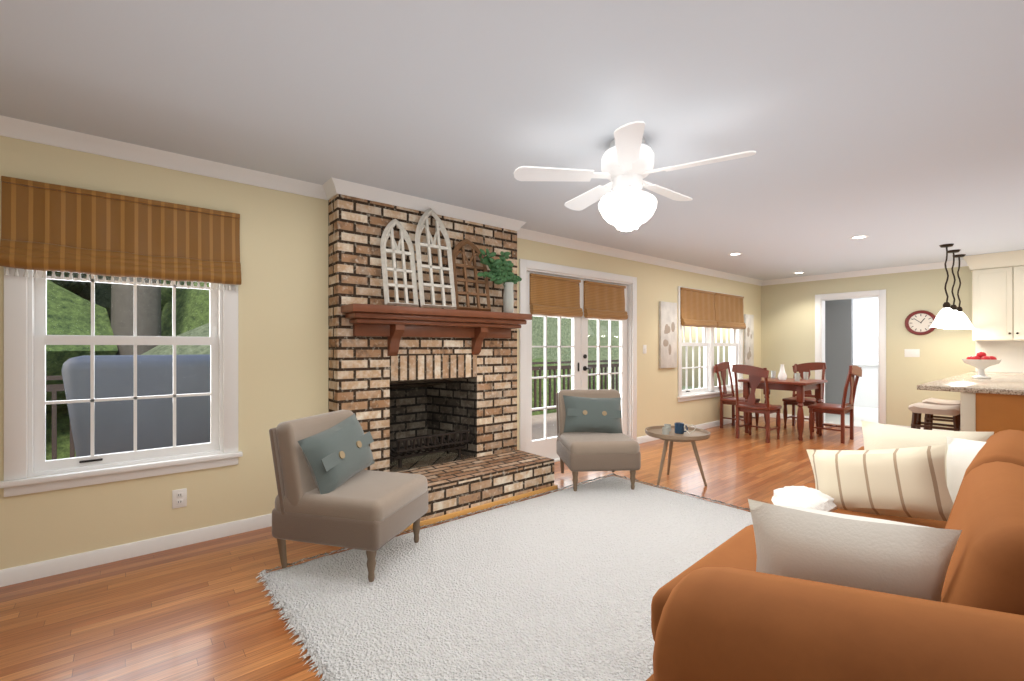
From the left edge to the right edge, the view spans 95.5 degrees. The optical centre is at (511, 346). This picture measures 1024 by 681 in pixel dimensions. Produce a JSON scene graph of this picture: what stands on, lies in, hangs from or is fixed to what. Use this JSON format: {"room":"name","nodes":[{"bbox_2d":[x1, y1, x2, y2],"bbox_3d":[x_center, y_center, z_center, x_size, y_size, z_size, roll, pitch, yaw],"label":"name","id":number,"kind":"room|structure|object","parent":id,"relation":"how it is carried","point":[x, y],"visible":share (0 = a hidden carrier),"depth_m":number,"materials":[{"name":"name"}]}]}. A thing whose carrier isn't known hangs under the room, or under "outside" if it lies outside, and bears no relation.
{"room":"living room","nodes":[
{"label":"living room","id":0,"kind":"room"},
{"bbox_2d":[0,136,760,569],"bbox_3d":[0.215,0.030,4.936,11.350,2.440,0.150,0,0,-40],"label":"wall","id":1,"kind":"structure","parent":0,"point":[282,332],"depth_m":3.19,"materials":[{"name":"beige paint"}]},
{"bbox_2d":[0,176,241,290],"bbox_3d":[-2.217,-0.629,2.739,1.086,0.512,0.070,0,0,-40],"label":"roman shade","id":2,"kind":"object","parent":1,"relation":"attached to","point":[53,228],"visible":1,"depth_m":2.68,"materials":[{"name":"brown fabric"}]},
{"bbox_2d":[0,268,242,496],"bbox_3d":[-2.285,-0.040,2.821,1.110,1.650,0.200,0,0,-40],"label":"window","id":3,"kind":"structure","parent":1,"relation":"in","point":[221,340],"depth_m":2.69,"materials":[{"name":"white wood"}]},
{"bbox_2d":[0,513,271,586],"bbox_3d":[-2.679,1.208,2.417,3.379,0.085,0.016,0,0,-40],"label":"baseboard","id":4,"kind":"structure","parent":1,"relation":"attached to","point":[33,571],"depth_m":2.74,"materials":[{"name":"white wood"}]},
{"bbox_2d":[0,115,331,199],"bbox_3d":[-2.655,-1.147,2.389,3.380,0.085,0.090,0,0,-40],"label":"crown molding","id":5,"kind":"structure","parent":1,"relation":"attached to","point":[10,127],"depth_m":2.80,"materials":[{"name":"white wood"}]},
{"bbox_2d":[172,488,186,508],"bbox_3d":[-2.085,0.950,2.916,0.075,0.115,0.010,0,0,-40],"label":"electrical outlet plate","id":6,"kind":"object","parent":1,"relation":"attached to","point":[179,498],"visible":1,"depth_m":2.92,"materials":[{"name":"white plastic"}]},
{"bbox_2d":[519,259,636,461],"bbox_3d":[0.790,0.177,5.402,1.980,2.145,0.170,0,0,-40],"label":"french door","id":7,"kind":"structure","parent":1,"relation":"in","point":[545,446],"depth_m":5.34,"materials":[{"name":"white wood"}]},
{"bbox_2d":[530,273,582,317],"bbox_3d":[0.497,-0.552,5.093,0.767,0.436,0.061,0,0,-40],"label":"window shade","id":8,"kind":"object","parent":7,"relation":"attached to","point":[553,296],"visible":1,"depth_m":5.07,"materials":[{"name":"brown"}]},
{"bbox_2d":[584,281,627,319],"bbox_3d":[1.147,-0.552,5.634,0.767,0.437,0.061,0,0,-40],"label":"window shade","id":9,"kind":"object","parent":7,"relation":"attached to","point":[604,301],"visible":1,"depth_m":5.61,"materials":[{"name":"brown"}]},
{"bbox_2d":[517,230,763,285],"bbox_3d":[2.243,-1.147,6.470,5.970,0.085,0.090,0,0,-40],"label":"crown molding","id":10,"kind":"structure","parent":1,"relation":"attached to","point":[536,236],"depth_m":5.82,"materials":[{"name":"white wood"}]},
{"bbox_2d":[643,345,646,353],"bbox_3d":[1.746,0.030,6.106,0.075,0.115,0.012,0,0,-40],"label":"switch plate","id":11,"kind":"object","parent":1,"relation":"attached to","point":[644,349],"visible":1,"depth_m":6.10,"materials":[{"name":"white plastic"}]},
{"bbox_2d":[659,301,676,367],"bbox_3d":[2.162,-0.165,6.435,0.400,0.910,0.037,0,0,-40],"label":"picture","id":12,"kind":"object","parent":1,"relation":"attached to","point":[667,334],"visible":1,"depth_m":6.40,"materials":[{"name":"beige"}]},
{"bbox_2d":[637,413,763,443],"bbox_3d":[3.057,1.208,7.196,3.790,0.085,0.016,0,0,-40],"label":"baseboard","id":13,"kind":"structure","parent":1,"relation":"attached to","point":[642,439],"depth_m":7.10,"materials":[{"name":"white wood"}]},
{"bbox_2d":[677,286,745,401],"bbox_3d":[3.119,-0.040,7.302,2.070,1.650,0.233,0,0,-40],"label":"dining window","id":14,"kind":"structure","parent":1,"relation":"in","point":[708,312],"depth_m":7.25,"materials":[{"name":"white wood"}]},
{"bbox_2d":[744,314,753,365],"bbox_3d":[4.098,-0.115,8.048,0.320,0.890,0.037,0,0,-40],"label":"picture","id":15,"kind":"object","parent":1,"relation":"attached to","point":[749,342],"visible":0.96,"depth_m":8.03,"materials":[{"name":"beige"}]},
{"bbox_2d":[328,194,516,471],"bbox_3d":[-0.802,0.030,4.134,1.700,2.440,0.620,0,0,-40],"label":"fireplace","id":16,"kind":"object","parent":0,"point":[419,386],"depth_m":3.85,"materials":[{"name":"brick"}]},
{"bbox_2d":[324,177,527,234],"bbox_3d":[-0.590,-1.147,3.879,1.828,0.085,0.084,0,0,-40],"label":"crown molding","id":17,"kind":"structure","parent":16,"relation":"attached to","point":[329,189],"depth_m":3.72,"materials":[{"name":"white wood"}]},
{"bbox_2d":[390,430,469,467],"bbox_3d":[-0.741,0.853,4.006,0.690,0.246,0.334,0,0,-40],"label":"grate","id":18,"kind":"object","parent":16,"relation":"in","point":[458,445],"visible":0.94,"depth_m":3.92,"materials":[{"name":"black metal"}]},
{"bbox_2d":[341,303,531,355],"bbox_3d":[-0.527,-0.115,3.804,1.660,0.370,0.240,0,0,-40],"label":"mantel shelf","id":19,"kind":"object","parent":16,"relation":"attached to","point":[393,324],"visible":1,"depth_m":3.66,"materials":[{"name":"brown wood"}]},
{"bbox_2d":[380,219,418,306],"bbox_3d":[-0.869,-0.655,3.565,0.285,0.694,0.045,0,-9,-40],"label":"arch frame","id":20,"kind":"object","parent":19,"relation":"on","point":[388,231],"visible":0.96,"depth_m":3.55,"materials":[{"name":"white wood"}]},
{"bbox_2d":[415,208,455,308],"bbox_3d":[-0.624,-0.724,3.756,0.335,0.834,0.045,0,-9,-40],"label":"arch frame","id":21,"kind":"object","parent":19,"relation":"on","point":[421,225],"visible":1,"depth_m":3.74,"materials":[{"name":"white wood"}]},
{"bbox_2d":[452,239,490,311],"bbox_3d":[-0.357,-0.624,3.998,0.375,0.637,0.045,0,-9,-40],"label":"arch frame","id":22,"kind":"object","parent":19,"relation":"on","point":[456,252],"visible":0.92,"depth_m":3.98,"materials":[{"name":"brown wood"}]},
{"bbox_2d":[477,249,521,312],"bbox_3d":[-0.097,-0.573,4.072,0.516,0.543,0.128,0,0,-40],"label":"vase","id":23,"kind":"object","parent":19,"relation":"on","point":[501,269],"visible":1,"depth_m":4.07,"materials":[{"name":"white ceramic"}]},
{"bbox_2d":[0,406,877,680],"bbox_3d":[3.611,1.300,3.633,14.900,0.100,6.500,0,0,-40],"label":"floor","id":24,"kind":"structure","parent":0,"point":[202,611],"depth_m":2.32,"materials":[{"name":"brown wood"}]},
{"bbox_2d":[397,450,557,534],"bbox_3d":[-0.437,1.115,3.696,1.744,0.270,0.522,0,0,-40],"label":"hearth slab","id":25,"kind":"object","parent":24,"relation":"on","point":[462,487],"visible":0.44,"depth_m":3.66,"materials":[{"name":"brick"}]},
{"bbox_2d":[256,473,752,680],"bbox_3d":[0.582,1.232,2.590,3.149,0.031,2.534,0,0,-40],"label":"rug","id":26,"kind":"object","parent":24,"relation":"on","point":[565,584],"visible":0.75,"depth_m":2.35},
{"bbox_2d":[269,410,427,581],"bbox_3d":[-0.920,0.812,2.726,0.675,0.806,0.612,0,0,16],"label":"accent chair","id":27,"kind":"object","parent":26,"relation":"on","point":[331,492],"visible":1,"depth_m":2.52,"materials":[{"name":"brown fabric"}]},
{"bbox_2d":[297,413,374,501],"bbox_3d":[-1.015,0.628,2.753,0.157,0.350,0.556,-21,3,15],"label":"pillow","id":28,"kind":"object","parent":27,"relation":"on","point":[332,457],"depth_m":2.61,"materials":[{"name":"teal fabric"}]},
{"bbox_2d":[556,389,640,490],"bbox_3d":[0.759,0.812,4.216,0.612,0.806,0.675,0,0,-5],"label":"accent chair","id":29,"kind":"object","parent":26,"relation":"on","point":[591,436],"visible":1,"depth_m":4.21,"materials":[{"name":"brown fabric"}]},
{"bbox_2d":[562,395,623,434],"bbox_3d":[0.750,0.628,4.315,0.556,0.350,0.157,3,-20,-4],"label":"pillow","id":30,"kind":"object","parent":29,"relation":"on","point":[581,414],"depth_m":4.26,"materials":[{"name":"teal fabric"}]},
{"bbox_2d":[646,420,1023,680],"bbox_3d":[1.451,0.774,1.617,2.466,0.876,1.200,0,0,-44],"label":"sofa","id":31,"kind":"object","parent":26,"relation":"on","point":[885,552],"visible":1,"depth_m":1.06,"materials":[{"name":"orange fabric"}]},
{"bbox_2d":[771,485,837,519],"bbox_3d":[1.311,0.695,2.094,0.362,0.109,0.253,0,0,-44],"label":"throw","id":32,"kind":"object","parent":31,"relation":"on","point":[826,499],"depth_m":2.06,"materials":[{"name":"white fabric"}]},
{"bbox_2d":[747,498,962,653],"bbox_3d":[0.866,0.595,1.222,0.433,0.391,0.150,0,22,30],"label":"pillow","id":33,"kind":"object","parent":31,"relation":"on","point":[873,554],"depth_m":1.13,"materials":[{"name":"white fabric"}]},
{"bbox_2d":[645,422,709,485],"bbox_3d":[1.528,0.975,4.306,0.570,0.555,0.570,0,0,30],"label":"side table","id":34,"kind":"object","parent":24,"relation":"on","point":[676,432],"visible":1,"depth_m":4.22,"materials":[{"name":"brown wood"}]},
{"bbox_2d":[714,362,759,428],"bbox_3d":[3.471,0.743,7.181,0.470,1.014,0.510,0,0,-40],"label":"dining chair","id":35,"kind":"object","parent":24,"relation":"on","point":[721,367],"visible":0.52,"depth_m":7.21,"materials":[{"name":"brown wood"}]},
{"bbox_2d":[732,364,781,442],"bbox_3d":[3.330,0.743,6.306,0.510,1.014,0.470,0,0,-40],"label":"dining chair","id":36,"kind":"object","parent":24,"relation":"on","point":[750,406],"visible":1,"depth_m":6.19,"materials":[{"name":"brown wood"}]},
{"bbox_2d":[738,364,827,440],"bbox_3d":[3.906,0.751,6.716,0.880,0.998,0.880,0,0,-40],"label":"dining table","id":37,"kind":"object","parent":24,"relation":"on","point":[797,384],"visible":0.75,"depth_m":6.51,"materials":[{"name":"brown wood"}]},
{"bbox_2d":[782,362,826,431],"bbox_3d":[4.475,0.743,7.135,0.510,1.014,0.470,0,0,-40],"label":"dining chair","id":38,"kind":"object","parent":24,"relation":"on","point":[803,367],"visible":0.67,"depth_m":7.14,"materials":[{"name":"brown wood"}]},
{"bbox_2d":[808,365,861,443],"bbox_3d":[4.357,0.743,6.279,0.470,1.014,0.510,0,0,-40],"label":"dining chair","id":39,"kind":"object","parent":24,"relation":"on","point":[843,409],"visible":1,"depth_m":6.19,"materials":[{"name":"brown wood"}]},
{"bbox_2d":[853,363,877,407],"bbox_3d":[7.582,0.800,9.838,0.645,0.900,1.510,0,0,-40],"label":"washing machine","id":40,"kind":"object","parent":24,"relation":"on","point":[866,394],"visible":0.15,"depth_m":9.64,"materials":[{"name":"white"}]},
{"bbox_2d":[908,402,959,430],"bbox_3d":[4.574,0.936,5.008,0.350,0.631,0.430,0,0,-40],"label":"bar stool","id":41,"kind":"object","parent":24,"relation":"on","point":[918,409],"visible":0.6,"depth_m":4.95,"materials":[{"name":"beige fabric"}]},
{"bbox_2d":[922,398,959,429],"bbox_3d":[5.135,0.936,5.476,0.350,0.631,0.430,0,0,-40],"label":"bar stool","id":42,"kind":"object","parent":24,"relation":"on","point":[930,417],"visible":0.29,"depth_m":5.49,"materials":[{"name":"beige fabric"}]},
{"bbox_2d":[973,393,1023,433],"bbox_3d":[5.065,0.810,4.487,2.905,0.880,0.570,0,0,-40],"label":"base cabinet","id":43,"kind":"object","parent":24,"relation":"on","point":[995,403],"depth_m":3.68,"materials":[{"name":"brown wood"}]},
{"bbox_2d":[917,373,1023,396],"bbox_3d":[4.947,0.350,4.596,2.946,0.040,0.970,0,0,-40],"label":"countertop","id":44,"kind":"structure","parent":43,"relation":"on","point":[1012,385],"depth_m":4.09,"materials":[{"name":"beige stone"}]},
{"bbox_2d":[962,352,1001,378],"bbox_3d":[4.955,0.189,4.910,0.300,0.281,0.300,0,0,-40],"label":"fruit bowl","id":45,"kind":"object","parent":44,"relation":"on","point":[981,362],"visible":1,"depth_m":4.86,"materials":[{"name":"white ceramic"}]},
{"bbox_2d":[0,0,1023,280],"bbox_3d":[3.726,-1.240,3.729,15.200,0.100,6.500,0,0,-40],"label":"ceiling","id":46,"kind":"structure","parent":0,"point":[892,130],"depth_m":2.27,"materials":[{"name":"white paint"}]},
{"bbox_2d":[514,121,755,231],"bbox_3d":[0.711,-0.938,2.744,1.224,0.503,1.274,0,0,-40],"label":"ceiling fan","id":47,"kind":"object","parent":46,"relation":"hanging from","point":[627,163],"visible":1,"depth_m":2.63,"materials":[{"name":"white"}]},
{"bbox_2d":[850,235,868,238],"bbox_3d":[3.752,-1.188,5.026,0.170,0.004,0.170,0,0,-40],"label":"recessed light","id":48,"kind":"object","parent":46,"relation":"in","point":[859,237],"visible":1,"depth_m":5.03,"materials":[{"name":"white"}]},
{"bbox_2d":[930,244,963,326],"bbox_3d":[5.058,-0.712,5.412,0.300,0.954,0.300,0,0,-40],"label":"pendant light","id":49,"kind":"object","parent":46,"relation":"hanging from","point":[946,316],"visible":1,"depth_m":5.38,"materials":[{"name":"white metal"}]},
{"bbox_2d":[938,249,969,327],"bbox_3d":[5.442,-0.712,5.732,0.300,0.954,0.300,0,0,-40],"label":"pendant light","id":50,"kind":"object","parent":46,"relation":"hanging from","point":[953,307],"visible":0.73,"depth_m":5.71,"materials":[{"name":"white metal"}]},
{"bbox_2d":[944,254,974,328],"bbox_3d":[5.788,-0.712,6.020,0.300,0.954,0.300,0,0,-40],"label":"pendant light","id":51,"kind":"object","parent":46,"relation":"hanging from","point":[959,308],"visible":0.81,"depth_m":6.00,"materials":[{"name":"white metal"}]},
{"bbox_2d":[825,299,852,414],"bbox_3d":[5.987,0.030,8.984,0.100,2.440,0.980,0,0,-40],"label":"wall","id":52,"kind":"structure","parent":0,"point":[851,331],"depth_m":8.74,"materials":[{"name":"grey paint"}]},
{"bbox_2d":[853,297,877,362],"bbox_3d":[8.246,0.030,9.630,0.100,2.440,2.880,0,0,-40],"label":"wall","id":53,"kind":"structure","parent":0,"point":[865,310],"depth_m":10.17,"materials":[{"name":"white paint"}]},
{"bbox_2d":[761,266,974,430],"bbox_3d":[6.598,0.030,6.024,0.150,2.440,6.350,0,0,-40],"label":"wall","id":54,"kind":"structure","parent":0,"point":[788,325],"depth_m":6.93,"materials":[{"name":"beige paint"}]},
{"bbox_2d":[770,413,808,420],"bbox_3d":[4.786,1.208,8.068,0.016,0.085,0.830,0,0,-40],"label":"baseboard","id":55,"kind":"structure","parent":54,"relation":"attached to","point":[772,414],"depth_m":8.07,"materials":[{"name":"white wood"}]},
{"bbox_2d":[815,289,885,423],"bbox_3d":[5.409,0.190,7.435,0.170,2.120,0.940,0,0,-40],"label":"door frame","id":56,"kind":"structure","parent":54,"relation":"attached to","point":[820,299],"depth_m":7.15,"materials":[{"name":"white wood"}]},
{"bbox_2d":[764,260,967,285],"bbox_3d":[5.395,-1.147,7.300,0.064,0.085,2.670,0,0,-40],"label":"crown molding","id":57,"kind":"structure","parent":54,"relation":"attached to","point":[939,265],"depth_m":7.16,"materials":[{"name":"white wood"}]},
{"bbox_2d":[904,349,919,356],"bbox_3d":[5.847,0.090,6.798,0.012,0.115,0.170,0,0,-40],"label":"switch plate","id":58,"kind":"object","parent":54,"relation":"attached to","point":[911,352],"visible":1,"depth_m":6.80,"materials":[{"name":"white plastic"}]},
{"bbox_2d":[886,424,949,430],"bbox_3d":[5.961,1.208,6.659,0.016,0.085,0.960,0,0,-40],"label":"baseboard","id":59,"kind":"structure","parent":54,"relation":"attached to","point":[886,424],"depth_m":6.82,"materials":[{"name":"white wood"}]},
{"bbox_2d":[905,310,935,334],"bbox_3d":[5.900,-0.350,6.712,0.040,0.360,0.360,0,0,-40],"label":"wall clock","id":60,"kind":"object","parent":54,"relation":"attached to","point":[919,322],"visible":0.94,"depth_m":6.72,"materials":[{"name":"red"}]},
{"bbox_2d":[963,250,1023,340],"bbox_3d":[7.192,-0.634,4.873,0.409,1.108,3.520,0,0,-40],"label":"upper cabinet","id":61,"kind":"object","parent":54,"relation":"attached to","point":[998,296],"visible":1,"depth_m":5.88,"materials":[{"name":"beige wood"}]},
{"bbox_2d":[969,341,1023,374],"bbox_3d":[7.128,0.585,4.782,0.624,1.330,3.458,0,0,-40],"label":"backsplash","id":62,"kind":"structure","parent":0,"point":[1010,354],"depth_m":6.07,"materials":[{"name":"beige"}]},
{"label":"outside","id":63,"kind":"structure","parent":0,"visible":0},
{"bbox_2d":[46,360,618,459],"bbox_3d":[-0.995,0.860,5.881,12.400,1.140,2.849,0,0,-40],"label":"deck","id":64,"kind":"object","parent":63,"point":[539,420],"depth_m":8.78,"materials":[{"name":"brown wood"}]},
{"bbox_2d":[61,354,209,456],"bbox_3d":[-2.837,0.690,4.057,1.577,1.240,0.746,0,0,-40],"label":"outdoor furniture","id":65,"kind":"object","parent":64,"relation":"on","point":[161,409],"depth_m":3.58,"materials":[{"name":"grey fabric"}]},
{"bbox_3d":[-12.213,3.750,22.469,70.000,0.200,37.000,0,0,-40],"label":"ground","id":66,"kind":"structure","parent":0,"visible":0},
{"bbox_2d":[111,277,161,354],"bbox_3d":[-5.749,-3.250,11.143,5.401,14.000,15.724,0,0,43],"label":"trees","id":67,"kind":"object","parent":66,"relation":"on","point":[151,325],"depth_m":7.23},
{"bbox_2d":[46,271,618,459],"bbox_3d":[-7.126,-3.750,13.240,60.000,18.000,15.324,0,0,-40],"label":"foliage","id":68,"kind":"object","parent":67,"relation":"attached to","point":[58,296],"depth_m":8.62,"materials":[{"name":"green plant"}]}
]}

